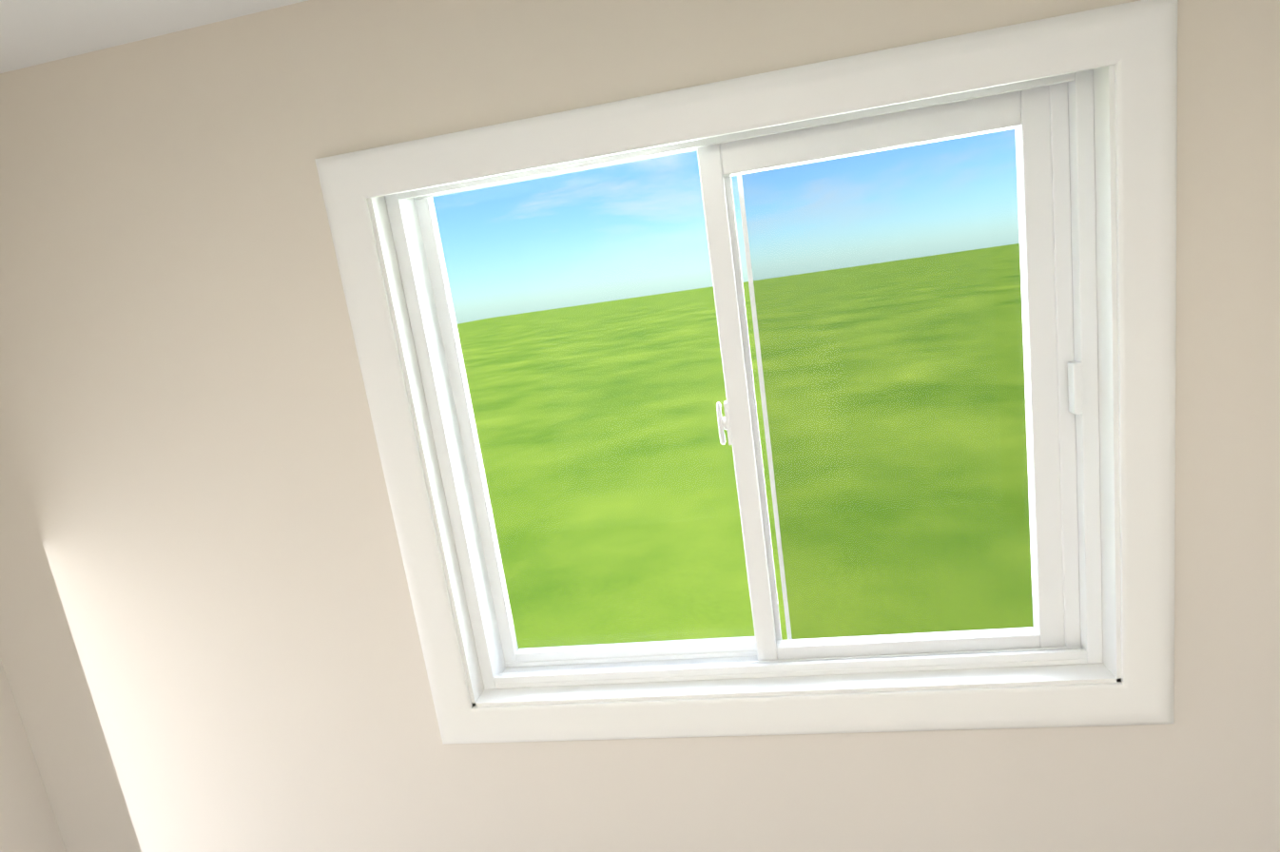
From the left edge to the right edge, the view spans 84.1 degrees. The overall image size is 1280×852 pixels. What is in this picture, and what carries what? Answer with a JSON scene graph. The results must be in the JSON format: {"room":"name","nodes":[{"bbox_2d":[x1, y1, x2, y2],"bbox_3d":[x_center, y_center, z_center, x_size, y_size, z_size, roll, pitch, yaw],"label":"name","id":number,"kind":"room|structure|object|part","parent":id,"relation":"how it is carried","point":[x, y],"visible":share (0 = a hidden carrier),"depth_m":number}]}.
{"room":"empty room","nodes":[
{"label":"empty room","id":0,"kind":"room"},
{"bbox_2d":[0,673,64,851],"bbox_3d":[-2.025,0.882,0.096,0.115,2.440,3.592,-6,11,10],"label":"wall","id":1,"kind":"structure","parent":0,"point":[26,820],"depth_m":1.87},
{"bbox_2d":[0,0,308,73],"bbox_3d":[-0.039,-0.457,-1.324,4.790,0.150,5.515,-6,11,10],"label":"ceiling","id":2,"kind":"structure","parent":0,"point":[33,32],"depth_m":1.36},
{"bbox_2d":[0,0,1279,851],"bbox_3d":[0.142,0.276,1.581,3.952,2.440,0.164,-6,11,10],"label":"wall","id":3,"kind":"structure","parent":0,"point":[208,636],"depth_m":1.55},
{"bbox_2d":[314,0,1177,744],"bbox_3d":[0.215,0.009,1.499,1.562,1.332,0.187,-6,11,10],"label":"window","id":4,"kind":"structure","parent":3,"relation":"in","point":[1072,153],"depth_m":1.43},
{"bbox_3d":[-0.090,-0.003,1.624,0.628,1.116,0.001,-6,11,10],"label":"fixed window glass","id":5,"kind":"part","parent":4,"relation":"part of"},
{"bbox_3d":[-0.083,0.010,1.626,0.698,1.149,0.029,-6,11,10],"label":"fixed window sash","id":6,"kind":"part","parent":4,"relation":"part of"},
{"bbox_2d":[716,401,732,445],"bbox_3d":[0.181,-0.005,1.538,0.026,0.096,0.037,-6,11,10],"label":"handle","id":7,"kind":"object","parent":4,"relation":"attached to","point":[723,423],"depth_m":1.52},
{"bbox_3d":[0.529,-0.048,1.475,0.685,1.145,0.038,-6,11,10],"label":"sliding window sash","id":8,"kind":"part","parent":4,"relation":"part of"},
{"bbox_3d":[0.512,-0.031,1.481,0.566,1.045,0.001,-6,11,10],"label":"sliding window glass","id":9,"kind":"part","parent":4,"relation":"part of"},
{"bbox_2d":[753,244,1033,639],"bbox_3d":[0.567,-0.062,1.512,0.590,1.131,0.001,-6,11,10],"label":"screen","id":10,"kind":"object","parent":4,"relation":"attached to","point":[915,460],"depth_m":1.54},
{"label":"outside","id":11,"kind":"structure","parent":0,"visible":0},
{"bbox_2d":[456,243,1033,648],"bbox_3d":[74.838,-15.670,37.293,260.000,0.001,220.000,-6,11,10],"label":"ground","id":12,"kind":"structure","parent":11,"point":[688,407],"depth_m":9.44}
]}

